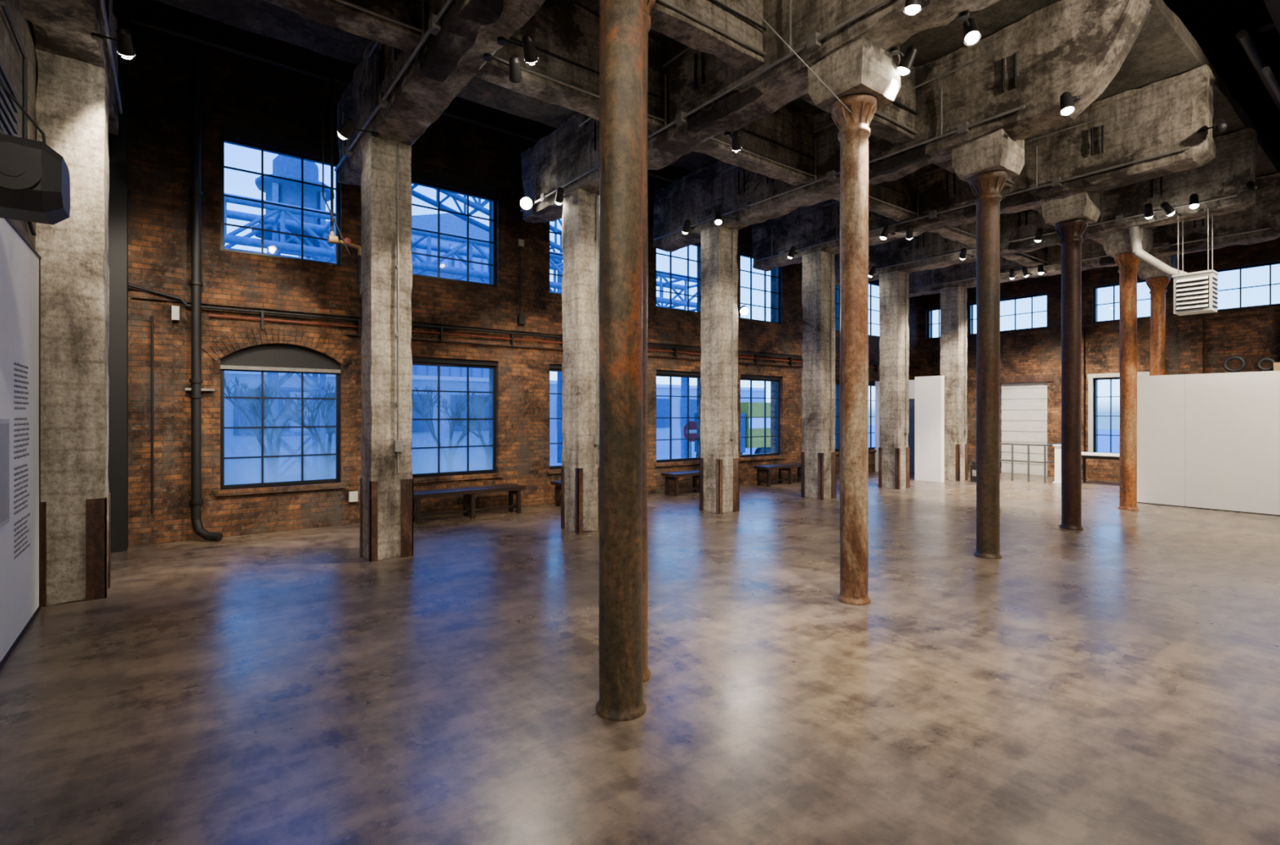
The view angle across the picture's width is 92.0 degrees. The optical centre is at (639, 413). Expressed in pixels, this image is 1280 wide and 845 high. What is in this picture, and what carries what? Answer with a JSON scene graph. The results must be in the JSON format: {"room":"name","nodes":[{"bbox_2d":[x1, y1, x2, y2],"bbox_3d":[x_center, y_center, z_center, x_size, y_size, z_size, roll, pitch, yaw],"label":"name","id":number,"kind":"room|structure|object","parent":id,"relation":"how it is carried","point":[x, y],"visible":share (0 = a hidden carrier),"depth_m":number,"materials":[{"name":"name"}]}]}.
{"room":"converted industrial hall","nodes":[
{"label":"converted industrial hall","id":0,"kind":"room"},
{"bbox_2d":[0,0,37,250],"bbox_3d":[-2.407,-2.650,1.313,0.350,9.300,15.400,0,0,-37],"label":"wall","id":1,"kind":"structure","parent":0,"point":[11,56],"depth_m":4.86,"materials":[{"name":"concrete"}]},
{"bbox_2d":[0,60,17,136],"bbox_3d":[-4.456,-2.050,4.340,0.040,0.700,0.700,0,0,-37],"label":"air vent","id":2,"kind":"object","parent":1,"relation":"in","point":[8,108],"visible":0.54,"depth_m":4.32,"materials":[{"name":"metal"}]},
{"bbox_2d":[0,1,36,235],"bbox_3d":[-4.721,-2.150,4.706,0.030,1.330,1.204,0,0,-37],"label":"cable","id":3,"kind":"object","parent":1,"relation":"attached to","point":[24,59],"visible":0.71,"depth_m":4.85,"materials":[{"name":"black paint"}]},
{"bbox_2d":[0,217,41,669],"bbox_3d":[-2.368,0.175,1.593,0.050,3.050,9.400,0,0,-37],"label":"panel","id":4,"kind":"object","parent":1,"relation":"attached to","point":[20,262],"visible":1,"depth_m":4.65,"materials":[{"name":"white paint"}]},
{"bbox_2d":[0,418,9,527],"bbox_3d":[-4.025,0.395,3.819,0.016,0.710,1.150,0,0,-37],"label":"framed print","id":5,"kind":"object","parent":4,"relation":"attached to","point":[4,423],"visible":1,"depth_m":4.14,"materials":[{"name":"paint"}]},
{"bbox_2d":[13,362,30,559],"bbox_3d":[-4.721,0.344,4.724,0.001,1.436,0.633,0,0,-37],"label":"text","id":6,"kind":"object","parent":4,"relation":"attached to","point":[21,365],"depth_m":4.67},
{"bbox_2d":[0,80,70,224],"bbox_3d":[-3.788,-1.692,3.781,0.430,1.025,0.812,0,0,-37],"label":"loudspeaker","id":7,"kind":"object","parent":1,"relation":"attached to","point":[35,179],"visible":1,"depth_m":3.57,"materials":[{"name":"black paint"}]},
{"bbox_2d":[128,0,921,546],"bbox_3d":[0.867,-2.650,13.675,20.500,9.300,0.450,0,0,-37],"label":"wall","id":8,"kind":"structure","parent":0,"point":[239,91],"depth_m":9.12,"materials":[{"name":"brick"}]},
{"bbox_2d":[106,0,128,552],"bbox_3d":[-6.488,-2.800,7.668,0.200,9.000,0.300,0,0,-37],"label":"duct","id":9,"kind":"object","parent":8,"relation":"attached to","point":[117,197],"visible":0.67,"depth_m":7.56,"materials":[{"name":"metal"}]},
{"bbox_2d":[185,12,222,541],"bbox_3d":[-5.796,-2.778,8.261,0.480,8.945,0.261,0,0,1],"label":"drain pipe","id":10,"kind":"object","parent":8,"relation":"attached to","point":[196,193],"visible":1,"depth_m":8.17,"materials":[{"name":"metal"}]},
{"bbox_2d":[151,305,357,514],"bbox_3d":[-5.311,-0.025,8.710,2.484,2.750,0.100,0,0,-37],"label":"conduit","id":11,"kind":"object","parent":8,"relation":"attached to","point":[353,495],"visible":1,"depth_m":7.97,"materials":[{"name":"black paint"}]},
{"bbox_2d":[220,368,339,488],"bbox_3d":[-5.214,0.205,9.016,1.520,1.690,0.070,0,0,-37],"label":"window","id":12,"kind":"structure","parent":8,"relation":"in","point":[233,475],"depth_m":8.93,"materials":[{"name":"metal"}]},
{"bbox_2d":[220,123,339,265],"bbox_3d":[-5.199,-3.105,8.996,1.520,1.750,0.120,0,0,-37],"label":"window","id":13,"kind":"structure","parent":8,"relation":"in","point":[230,135],"depth_m":8.86,"materials":[{"name":"black paint"}]},
{"bbox_2d":[220,343,340,373],"bbox_3d":[-5.190,-0.812,8.984,1.520,0.405,0.090,0,0,-37],"label":"trim","id":14,"kind":"structure","parent":8,"relation":"attached to","point":[283,357],"depth_m":8.95,"materials":[{"name":"black paint"}]},
{"bbox_2d":[410,168,497,286],"bbox_3d":[-3.171,-3.105,10.533,1.520,1.750,0.120,0,0,-37],"label":"window","id":15,"kind":"structure","parent":8,"relation":"in","point":[421,178],"depth_m":10.57,"materials":[{"name":"black paint"}]},
{"bbox_2d":[411,356,497,477],"bbox_3d":[-3.171,0.065,10.533,1.520,1.970,0.120,0,0,-37],"label":"window","id":16,"kind":"structure","parent":8,"relation":"in","point":[423,465],"depth_m":10.56,"materials":[{"name":"black paint"}]},
{"bbox_2d":[516,151,525,324],"bbox_3d":[-2.140,-3.150,11.126,0.130,3.100,0.080,0,0,-37],"label":"conduit","id":17,"kind":"object","parent":8,"relation":"attached to","point":[520,242],"visible":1,"depth_m":11.11,"materials":[{"name":"metal"}]},
{"bbox_2d":[128,283,921,375],"bbox_3d":[1.145,-1.411,13.602,19.145,0.462,0.102,0,0,-37],"label":"conduit","id":18,"kind":"object","parent":8,"relation":"attached to","point":[358,321],"depth_m":10.34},
{"bbox_2d":[550,364,563,468],"bbox_3d":[-1.142,0.065,12.070,1.520,1.970,0.120,0,0,-37],"label":"window","id":19,"kind":"structure","parent":8,"relation":"in","point":[553,367],"depth_m":11.71,"materials":[{"name":"black paint"}]},
{"bbox_2d":[656,369,701,462],"bbox_3d":[0.886,0.065,13.608,1.520,1.970,0.120,0,0,-37],"label":"window","id":20,"kind":"structure","parent":8,"relation":"in","point":[670,374],"depth_m":13.48,"materials":[{"name":"black paint"}]},
{"bbox_2d":[656,241,701,313],"bbox_3d":[0.886,-3.105,13.608,1.520,1.750,0.120,0,0,-37],"label":"window","id":21,"kind":"structure","parent":8,"relation":"in","point":[699,244],"depth_m":13.58,"materials":[{"name":"black paint"}]},
{"bbox_2d":[740,245,779,324],"bbox_3d":[2.914,-3.105,15.145,1.520,1.750,0.120,0,0,-37],"label":"window","id":22,"kind":"structure","parent":8,"relation":"in","point":[745,251],"depth_m":15.20,"materials":[{"name":"black paint"}]},
{"bbox_2d":[740,374,781,457],"bbox_3d":[2.914,0.065,15.145,1.520,1.970,0.120,0,0,-37],"label":"window","id":23,"kind":"structure","parent":8,"relation":"in","point":[743,377],"depth_m":15.30,"materials":[{"name":"black paint"}]},
{"bbox_2d":[835,379,839,451],"bbox_3d":[4.943,0.065,16.682,1.520,1.970,0.120,0,0,-37],"label":"window","id":24,"kind":"structure","parent":8,"relation":"in","point":[837,381],"depth_m":17.12,"materials":[{"name":"black paint"}]},
{"bbox_2d":[868,279,879,337],"bbox_3d":[6.971,-3.105,18.219,1.520,1.750,0.120,0,0,-37],"label":"window","id":25,"kind":"structure","parent":8,"relation":"in","point":[875,282],"depth_m":18.08,"materials":[{"name":"black paint"}]},
{"bbox_2d":[0,470,1279,844],"bbox_3d":[5.492,1.850,7.613,20.650,0.300,15.900,0,0,-37],"label":"floor","id":26,"kind":"structure","parent":0,"point":[1115,680],"depth_m":3.89,"materials":[{"name":"concrete"}]},
{"bbox_2d":[35,49,110,607],"bbox_3d":[-5.243,-0.742,5.726,0.484,4.890,0.484,0,0,-37],"label":"concrete pillar","id":27,"kind":"structure","parent":26,"relation":"on","point":[72,97],"depth_m":5.56,"materials":[{"name":"concrete"}]},
{"bbox_2d":[19,0,122,136],"bbox_3d":[-3.944,-3.718,4.005,0.591,1.176,7.486,0,0,-37],"label":"crossbeam","id":28,"kind":"object","parent":27,"relation":"on","point":[61,28],"visible":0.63,"depth_m":5.24,"materials":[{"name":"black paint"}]},
{"bbox_2d":[90,26,135,59],"bbox_3d":[-4.439,-3.138,5.207,0.292,0.217,0.215,0,0,-37],"label":"track spotlight","id":29,"kind":"object","parent":28,"relation":"attached to","point":[124,41],"visible":1,"depth_m":5.21,"materials":[{"name":"metal"}]},
{"bbox_2d":[262,0,428,56],"bbox_3d":[-2.901,-3.798,4.936,2.320,0.981,0.360,0,0,-37],"label":"concrete beam","id":30,"kind":"structure","parent":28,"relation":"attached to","point":[396,24],"depth_m":5.30,"materials":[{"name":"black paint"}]},
{"bbox_2d":[360,137,413,561],"bbox_3d":[-3.021,-0.741,7.380,0.484,4.891,0.532,0,0,-37],"label":"concrete pillar","id":31,"kind":"structure","parent":26,"relation":"on","point":[386,482],"depth_m":7.22,"materials":[{"name":"concrete"}]},
{"bbox_2d":[333,0,543,187],"bbox_3d":[-1.738,-3.712,5.680,0.591,1.173,7.483,0,0,-37],"label":"crossbeam","id":32,"kind":"object","parent":31,"relation":"on","point":[394,94],"visible":0.82,"depth_m":6.09,"materials":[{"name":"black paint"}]},
{"bbox_2d":[322,66,361,293],"bbox_3d":[-3.778,-2.925,7.865,0.499,2.750,0.220,0,0,-37],"label":"gas pipe","id":33,"kind":"object","parent":32,"relation":"attached to","point":[333,239],"visible":0.94,"depth_m":7.82,"materials":[{"name":"metal"}]},
{"bbox_2d":[336,118,378,140],"bbox_3d":[-3.121,-3.113,6.863,0.441,0.212,0.202,0,0,-37],"label":"track spotlight","id":34,"kind":"object","parent":32,"relation":"attached to","point":[344,131],"visible":1,"depth_m":6.75,"materials":[{"name":"metal"}]},
{"bbox_2d":[483,53,522,83],"bbox_3d":[-1.228,-3.095,5.569,0.331,0.190,0.230,0,0,1],"label":"track spotlight","id":35,"kind":"object","parent":32,"relation":"attached to","point":[515,72],"visible":1,"depth_m":5.52,"materials":[{"name":"metal"}]},
{"bbox_2d":[497,33,538,65],"bbox_3d":[-1.039,-3.097,5.301,0.324,0.192,0.226,0,0,13],"label":"track spotlight","id":36,"kind":"object","parent":32,"relation":"attached to","point":[531,57],"visible":1,"depth_m":5.25,"materials":[{"name":"metal"}]},
{"bbox_2d":[594,0,766,70],"bbox_3d":[0.224,-3.840,5.388,2.328,0.900,0.306,0,0,-37],"label":"concrete beam","id":37,"kind":"structure","parent":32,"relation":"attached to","point":[730,30],"depth_m":5.67,"materials":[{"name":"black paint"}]},
{"bbox_2d":[413,484,525,524],"bbox_3d":[-2.821,1.470,10.096,1.900,0.460,0.400,0,0,-37],"label":"wooden bench","id":38,"kind":"object","parent":26,"relation":"on","point":[467,492],"visible":0.87,"depth_m":10.02,"materials":[{"name":"brown wood"}]},
{"bbox_2d":[560,189,599,533],"bbox_3d":[-0.813,-0.739,9.053,0.484,4.888,0.532,0,0,-37],"label":"concrete pillar","id":39,"kind":"structure","parent":26,"relation":"on","point":[580,469],"depth_m":8.87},
{"bbox_2d":[520,0,997,224],"bbox_3d":[0.472,-3.716,7.350,0.591,1.168,7.482,0,0,-37],"label":"crossbeam","id":40,"kind":"object","parent":39,"relation":"on","point":[706,97],"visible":0.65,"depth_m":6.48,"materials":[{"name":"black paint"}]},
{"bbox_2d":[724,129,742,151],"bbox_3d":[1.081,-3.094,7.062,0.194,0.202,0.218,0,0,29],"label":"track spotlight","id":41,"kind":"object","parent":40,"relation":"attached to","point":[736,135],"visible":1,"depth_m":7.01,"materials":[{"name":"metal"}]},
{"bbox_2d":[889,44,917,75],"bbox_3d":[2.314,-3.126,5.442,0.259,0.238,0.167,0,0,-37],"label":"track spotlight","id":42,"kind":"object","parent":40,"relation":"attached to","point":[904,66],"visible":1,"depth_m":5.43,"materials":[{"name":"metal"}]},
{"bbox_2d":[903,0,929,15],"bbox_3d":[2.113,-3.131,4.700,0.271,0.242,0.128,0,0,-37],"label":"track spotlight","id":43,"kind":"object","parent":40,"relation":"attached to","point":[912,6],"visible":1,"depth_m":4.63,"materials":[{"name":"metal"}]},
{"bbox_2d":[958,11,981,45],"bbox_3d":[2.655,-3.126,5.006,0.277,0.237,0.158,0,0,-37],"label":"track spotlight","id":44,"kind":"object","parent":40,"relation":"attached to","point":[971,34],"visible":1,"depth_m":5.00,"materials":[{"name":"metal"}]},
{"bbox_2d":[595,0,646,721],"bbox_3d":[-0.109,-0.550,3.556,0.403,4.500,0.402,0,0,-37],"label":"column","id":45,"kind":"structure","parent":26,"relation":"on","point":[620,21],"depth_m":3.45,"materials":[{"name":"metal"}]},
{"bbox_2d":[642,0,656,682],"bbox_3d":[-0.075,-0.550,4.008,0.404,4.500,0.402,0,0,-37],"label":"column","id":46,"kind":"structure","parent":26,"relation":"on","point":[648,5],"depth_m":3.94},
{"bbox_2d":[661,470,699,496],"bbox_3d":[1.244,1.470,13.176,1.700,0.460,0.400,0,0,-37],"label":"wooden bench","id":47,"kind":"object","parent":26,"relation":"on","point":[673,476],"visible":0.59,"depth_m":12.79,"materials":[{"name":"brown wood"}]},
{"bbox_2d":[699,224,739,514],"bbox_3d":[1.395,-0.741,10.726,0.484,4.889,0.532,0,0,-37],"label":"concrete pillar","id":48,"kind":"structure","parent":26,"relation":"on","point":[719,461],"depth_m":10.57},
{"bbox_2d":[653,0,1151,252],"bbox_3d":[2.681,-3.718,9.022,0.591,1.176,7.484,0,0,-37],"label":"crossbeam","id":49,"kind":"object","parent":48,"relation":"on","point":[1012,81],"visible":0.72,"depth_m":7.18,"materials":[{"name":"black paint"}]},
{"bbox_2d":[1059,91,1080,115],"bbox_3d":[4.383,-3.134,6.290,0.332,0.249,0.138,0,0,-37],"label":"track spotlight","id":50,"kind":"object","parent":49,"relation":"attached to","point":[1067,107],"visible":1,"depth_m":6.21,"materials":[{"name":"metal"}]},
{"bbox_2d":[754,462,800,486],"bbox_3d":[3.476,1.470,14.868,1.700,0.460,0.400,0,0,-37],"label":"wooden bench","id":51,"kind":"object","parent":26,"relation":"on","point":[766,468],"visible":0.79,"depth_m":14.59,"materials":[{"name":"brown wood"}]},
{"bbox_2d":[800,251,835,499],"bbox_3d":[3.602,-0.740,12.399,0.484,4.888,0.532,0,0,-37],"label":"concrete pillar","id":52,"kind":"structure","parent":26,"relation":"on","point":[818,454],"depth_m":12.25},
{"bbox_2d":[751,64,1214,271],"bbox_3d":[4.885,-3.717,10.700,0.591,1.162,7.484,0,0,-37],"label":"crossbeam","id":53,"kind":"object","parent":52,"relation":"on","point":[1148,131],"visible":0.65,"depth_m":8.69,"materials":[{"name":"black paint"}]},
{"bbox_2d":[1197,119,1228,133],"bbox_3d":[6.962,-3.441,7.489,0.165,0.197,0.394,0,0,11],"label":"track spotlight","id":54,"kind":"object","parent":53,"relation":"attached to","point":[1220,125],"visible":1,"depth_m":7.36,"materials":[{"name":"metal"}]},
{"bbox_2d":[831,93,877,604],"bbox_3d":[1.944,-0.550,5.614,0.394,4.500,0.394,0,0,-37],"label":"column","id":55,"kind":"structure","parent":26,"relation":"on","point":[854,133],"depth_m":5.51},
{"bbox_2d":[743,0,851,113],"bbox_3d":[0.938,-2.955,4.657,2.530,0.601,0.012,0,0,-41],"label":"cable","id":56,"kind":"object","parent":55,"relation":"attached to","point":[745,1],"visible":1,"depth_m":4.91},
{"bbox_2d":[808,36,901,114],"bbox_3d":[1.947,-3.064,5.612,0.611,0.524,0.569,0,0,-37],"label":"capital","id":57,"kind":"object","parent":55,"relation":"on","point":[861,66],"visible":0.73,"depth_m":5.42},
{"bbox_2d":[878,271,910,489],"bbox_3d":[5.810,-0.739,14.072,0.484,4.887,0.532,0,0,-37],"label":"concrete pillar","id":58,"kind":"structure","parent":26,"relation":"on","point":[894,450],"depth_m":13.92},
{"bbox_2d":[834,128,1258,286],"bbox_3d":[7.092,-3.715,12.373,0.591,1.171,7.490,0,0,-37],"label":"crossbeam","id":59,"kind":"object","parent":58,"relation":"on","point":[1219,185],"visible":0.41,"depth_m":10.45,"materials":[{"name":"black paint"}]},
{"bbox_2d":[1128,208,1218,315],"bbox_3d":[8.673,-2.400,10.108,0.415,1.600,1.104,0,0,-37],"label":"heater","id":60,"kind":"object","parent":59,"relation":"hanging from","point":[1195,292],"visible":1,"depth_m":9.80,"materials":[{"name":"metal"}]},
{"bbox_2d":[875,375,944,482],"bbox_3d":[7.162,0.390,16.601,1.370,2.620,2.570,0,0,-37],"label":"white vestibule","id":61,"kind":"object","parent":26,"relation":"on","point":[928,392],"visible":0.7,"depth_m":15.43,"materials":[{"name":"paint"}]},
{"bbox_2d":[907,399,915,474],"bbox_3d":[7.560,0.650,17.084,0.112,2.080,0.860,0,0,-37],"label":"door","id":62,"kind":"structure","parent":61,"relation":"attached to","point":[911,439],"depth_m":17.10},
{"bbox_2d":[940,286,968,480],"bbox_3d":[8.018,-0.740,15.745,0.484,4.893,0.532,0,0,-37],"label":"concrete pillar","id":63,"kind":"structure","parent":26,"relation":"on","point":[953,313],"depth_m":15.58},
{"bbox_2d":[908,173,1279,297],"bbox_3d":[9.300,-3.717,14.046,0.591,1.174,7.477,0,0,-37],"label":"crossbeam","id":64,"kind":"object","parent":63,"relation":"on","point":[1260,222],"visible":0.36,"depth_m":12.13,"materials":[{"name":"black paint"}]},
{"bbox_2d":[968,170,1007,559],"bbox_3d":[4.130,-0.550,7.331,0.395,4.500,0.397,0,0,-37],"label":"column","id":65,"kind":"structure","parent":26,"relation":"on","point":[987,187],"depth_m":7.23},
{"bbox_2d":[951,129,1024,182],"bbox_3d":[4.126,-3.064,7.334,0.613,0.519,0.567,0,0,-37],"label":"capital","id":66,"kind":"object","parent":65,"relation":"on","point":[999,150],"visible":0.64,"depth_m":7.14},
{"bbox_2d":[1000,442,1061,483],"bbox_3d":[9.928,1.229,15.470,2.648,0.942,0.954,0,0,-5],"label":"pipe railing","id":67,"kind":"object","parent":26,"relation":"on","point":[1028,461],"visible":0.4,"depth_m":15.28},
{"bbox_2d":[1053,444,1061,483],"bbox_3d":[10.207,1.235,15.050,0.210,0.930,0.200,0,0,-37],"label":"plinth","id":68,"kind":"object","parent":26,"relation":"on","point":[1057,446],"visible":0.69,"depth_m":15.00,"materials":[{"name":"white paint"}]},
{"bbox_2d":[1055,219,1088,529],"bbox_3d":[6.377,-0.550,9.135,0.395,4.500,0.397,0,0,-37],"label":"column","id":69,"kind":"structure","parent":26,"relation":"on","point":[1070,233],"depth_m":9.03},
{"bbox_2d":[1041,188,1101,226],"bbox_3d":[6.377,-3.064,9.137,0.608,0.522,0.573,0,0,-37],"label":"capital","id":70,"kind":"object","parent":69,"relation":"on","point":[1082,204],"visible":0.66,"depth_m":8.94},
{"bbox_2d":[1081,451,1119,482],"bbox_3d":[11.047,1.330,14.645,0.700,0.740,1.200,0,0,-37],"label":"folding table","id":71,"kind":"object","parent":26,"relation":"on","point":[1085,455],"visible":0.31,"depth_m":14.66,"materials":[{"name":"white paint"}]},
{"bbox_2d":[1114,252,1140,510],"bbox_3d":[8.646,-0.550,10.942,0.395,4.500,0.396,0,0,-37],"label":"column","id":72,"kind":"structure","parent":26,"relation":"on","point":[1127,264],"depth_m":10.85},
{"bbox_2d":[1102,227,1153,257],"bbox_3d":[8.644,-3.065,10.943,0.610,0.521,0.572,0,0,-37],"label":"capital","id":73,"kind":"object","parent":72,"relation":"on","point":[1116,243],"visible":0.46,"depth_m":10.80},
{"bbox_2d":[1146,276,1170,375],"bbox_3d":[10.806,-0.550,12.894,0.394,4.500,0.394,0,0,-37],"label":"column","id":74,"kind":"structure","parent":26,"relation":"on","point":[1157,286],"depth_m":12.80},
{"bbox_2d":[1137,255,1177,280],"bbox_3d":[10.806,-3.064,12.893,0.612,0.516,0.574,0,0,-37],"label":"capital","id":75,"kind":"object","parent":74,"relation":"on","point":[1145,271],"visible":0.41,"depth_m":12.75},
{"bbox_2d":[1137,370,1279,515],"bbox_3d":[11.979,0.500,8.488,0.153,2.400,8.260,0,0,-37],"label":"wall","id":76,"kind":"structure","parent":26,"relation":"on","point":[1210,441],"depth_m":10.89,"materials":[{"name":"paint"}]},
{"bbox_2d":[1222,355,1279,373],"bbox_3d":[11.011,0.343,10.289,0.420,2.713,2.100,0,0,-37],"label":"wheels","id":77,"kind":"object","parent":26,"relation":"on","point":[1274,366],"visible":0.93,"depth_m":10.64,"materials":[{"name":"rubber"}]},
{"bbox_2d":[155,0,1279,176],"bbox_3d":[4.061,-4.399,9.414,19.766,0.224,6.314,0,0,-37],"label":"ceiling slab","id":78,"kind":"structure","parent":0,"point":[1163,47],"depth_m":7.26,"materials":[{"name":"concrete"}]},
{"bbox_2d":[475,0,666,135],"bbox_3d":[-0.696,-3.798,6.605,2.324,0.981,0.356,0,0,-37],"label":"concrete beam","id":79,"kind":"structure","parent":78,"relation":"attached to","point":[566,34],"depth_m":6.42,"materials":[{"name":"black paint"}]},
{"bbox_2d":[693,103,815,186],"bbox_3d":[1.516,-3.803,8.280,2.336,0.983,0.356,0,0,-37],"label":"concrete beam","id":80,"kind":"structure","parent":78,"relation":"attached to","point":[780,143],"depth_m":8.40,"materials":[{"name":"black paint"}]},
{"bbox_2d":[798,66,917,144],"bbox_3d":[2.434,-3.839,7.063,2.331,0.900,0.306,0,0,-37],"label":"concrete beam","id":81,"kind":"structure","parent":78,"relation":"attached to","point":[895,122],"depth_m":7.49,"materials":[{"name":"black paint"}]},
{"bbox_2d":[832,170,917,222],"bbox_3d":[3.718,-3.796,9.950,2.328,0.977,0.357,0,0,-37],"label":"concrete beam","id":82,"kind":"structure","parent":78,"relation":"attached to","point":[896,199],"depth_m":10.21,"materials":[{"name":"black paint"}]},
{"bbox_2d":[925,221,976,247],"bbox_3d":[5.930,-3.800,11.626,2.326,0.984,0.357,0,0,-37],"label":"concrete beam","id":83,"kind":"structure","parent":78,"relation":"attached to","point":[966,233],"depth_m":11.62,"materials":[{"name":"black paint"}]},
{"bbox_2d":[935,160,1014,189],"bbox_3d":[4.645,-3.841,8.737,2.326,0.903,0.304,0,0,-37],"label":"concrete beam","id":84,"kind":"structure","parent":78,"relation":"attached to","point":[948,166],"depth_m":8.64,"materials":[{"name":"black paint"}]},
{"bbox_2d":[1001,248,1047,266],"bbox_3d":[8.135,-3.802,13.298,2.323,0.982,0.357,0,0,-37],"label":"concrete beam","id":85,"kind":"structure","parent":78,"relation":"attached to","point":[1031,258],"depth_m":13.47,"materials":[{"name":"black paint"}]},
{"bbox_2d":[919,70,1279,481],"bbox_3d":[13.585,-2.650,13.432,0.520,9.300,15.400,0,0,-37],"label":"wall","id":86,"kind":"structure","parent":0,"point":[1201,343],"depth_m":15.47,"materials":[{"name":"brick"}]},
{"bbox_2d":[968,293,1047,335],"bbox_3d":[10.443,-2.775,17.569,0.070,0.950,2.110,0,0,-37],"label":"window","id":87,"kind":"structure","parent":86,"relation":"in","point":[1044,294],"depth_m":17.36,"materials":[{"name":"metal"}]},
{"bbox_2d":[1001,382,1047,475],"bbox_3d":[10.708,0.426,17.212,0.060,2.548,1.180,0,0,-37],"label":"door","id":88,"kind":"structure","parent":86,"relation":"in","point":[1017,413],"depth_m":17.19,"materials":[{"name":"paint"}]},
{"bbox_2d":[1000,371,1150,452],"bbox_3d":[11.216,0.050,16.310,0.060,2.140,3.550,0,0,-37],"label":"trim","id":89,"kind":"structure","parent":86,"relation":"attached to","point":[1091,377],"depth_m":15.85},
{"bbox_2d":[1093,377,1119,453],"bbox_3d":[12.020,0.075,15.489,0.070,1.950,1.070,0,0,-37],"label":"window","id":90,"kind":"structure","parent":86,"relation":"in","point":[1095,397],"depth_m":15.86,"materials":[{"name":"metal"}]},
{"bbox_2d":[1093,280,1150,323],"bbox_3d":[12.080,-2.775,15.410,0.070,0.950,1.270,0,0,-37],"label":"window","id":91,"kind":"structure","parent":86,"relation":"in","point":[1095,288],"depth_m":15.68,"materials":[{"name":"metal"}]},
{"bbox_2d":[1214,261,1279,311],"bbox_3d":[13.490,-2.775,13.549,0.070,0.950,1.400,0,0,-37],"label":"window","id":92,"kind":"structure","parent":86,"relation":"in","point":[1241,268],"depth_m":13.61,"materials":[{"name":"metal"}]},
{"bbox_2d":[1257,0,1279,35],"bbox_3d":[10.052,-5.508,5.610,14.800,1.416,6.400,0,0,-37],"label":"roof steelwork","id":93,"kind":"structure","parent":86,"relation":"attached to","point":[1268,10],"depth_m":8.21,"materials":[{"name":"metal"}]},
{"bbox_2d":[1163,0,1279,86],"bbox_3d":[5.522,-7.400,7.573,20.650,0.200,15.800,0,0,-37],"label":"ceiling","id":94,"kind":"structure","parent":0,"point":[1214,25],"depth_m":11.87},
{"bbox_2d":[130,0,677,182],"bbox_3d":[1.376,-6.025,13.251,19.000,2.549,0.418,0,0,-37],"label":"pipes","id":95,"kind":"object","parent":94,"relation":"hanging from","point":[144,23],"visible":0.18,"depth_m":8.45,"materials":[{"name":"metal"}]},
{"bbox_2d":[1235,29,1279,111],"bbox_3d":[10.632,-4.400,9.563,8.700,5.800,0.699,0,0,-37],"label":"pipes","id":96,"kind":"object","parent":94,"relation":"hanging from","point":[1264,73],"visible":1,"depth_m":7.44,"materials":[{"name":"metal"}]},
{"label":"outside","id":97,"kind":"structure","parent":0,"visible":0},
{"bbox_2d":[550,425,1119,466],"bbox_3d":[13.885,2.500,23.070,170.000,0.200,140.000,0,0,-37],"label":"ground","id":98,"kind":"structure","parent":97,"point":[1104,442],"depth_m":43.27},
{"bbox_2d":[224,376,307,464],"bbox_3d":[-8.809,0.817,14.426,1.251,3.267,2.780,0,0,-4],"label":"bare tree","id":99,"kind":"object","parent":98,"relation":"on","point":[256,392],"visible":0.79,"depth_m":14.21,"materials":[{"name":"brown plant"}]},
{"bbox_2d":[251,154,334,465],"bbox_3d":[-11.786,-3.450,21.181,2.583,11.700,2.583,0,0,-1],"label":"tower","id":100,"kind":"structure","parent":98,"relation":"on","point":[277,190],"depth_m":20.66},
{"bbox_2d":[279,381,335,461],"bbox_3d":[-7.511,0.823,15.698,1.309,3.254,2.886,0,0,28],"label":"bare tree","id":101,"kind":"object","parent":98,"relation":"on","point":[331,402],"visible":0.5,"depth_m":15.29,"materials":[{"name":"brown plant"}]},
{"bbox_2d":[297,213,488,377],"bbox_3d":[-16.188,-5.700,46.610,15.500,16.200,10.150,0,0,-37],"label":"bridge","id":102,"kind":"structure","parent":98,"relation":"on","point":[449,223],"depth_m":42.67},
{"bbox_2d":[411,385,479,454],"bbox_3d":[-5.612,0.832,17.590,2.414,3.236,1.709,0,0,-37],"label":"bare tree","id":103,"kind":"object","parent":98,"relation":"on","point":[431,428],"visible":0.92,"depth_m":17.67,"materials":[{"name":"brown plant"}]},
{"bbox_2d":[224,192,697,457],"bbox_3d":[-6.187,-1.758,21.409,22.400,8.316,2.000,0,0,-37],"label":"truss bridge","id":104,"kind":"structure","parent":98,"relation":"on","point":[279,220],"depth_m":19.67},
{"bbox_2d":[452,387,488,454],"bbox_3d":[-4.812,0.832,19.053,1.851,3.236,1.316,0,0,-37],"label":"bare tree","id":105,"kind":"object","parent":98,"relation":"on","point":[478,426],"visible":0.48,"depth_m":19.08,"materials":[{"name":"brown plant"}]},
{"bbox_2d":[412,184,563,462],"bbox_3d":[-6.673,-4.356,26.687,8.800,13.511,2.000,0,0,-37],"label":"gantry","id":106,"kind":"object","parent":98,"relation":"on","point":[477,206],"visible":0.13,"depth_m":27.11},
{"bbox_2d":[224,370,764,466],"bbox_3d":[-7.242,0.300,38.364,33.200,4.200,10.100,0,0,-37],"label":"warehouse","id":107,"kind":"structure","parent":98,"relation":"on","point":[238,442],"depth_m":29.85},
{"bbox_2d":[683,421,697,457],"bbox_3d":[1.525,1.333,18.517,0.610,2.175,0.084,0,0,-37],"label":"stop sign","id":108,"kind":"object","parent":98,"relation":"on","point":[692,424],"visible":0.63,"depth_m":18.49,"materials":[{"name":"metal"}]},
{"bbox_2d":[694,402,770,457],"bbox_3d":[5.541,0.957,29.858,6.100,2.915,2.100,0,0,-37],"label":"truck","id":109,"kind":"object","parent":98,"relation":"on","point":[757,408],"visible":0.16,"depth_m":28.54,"materials":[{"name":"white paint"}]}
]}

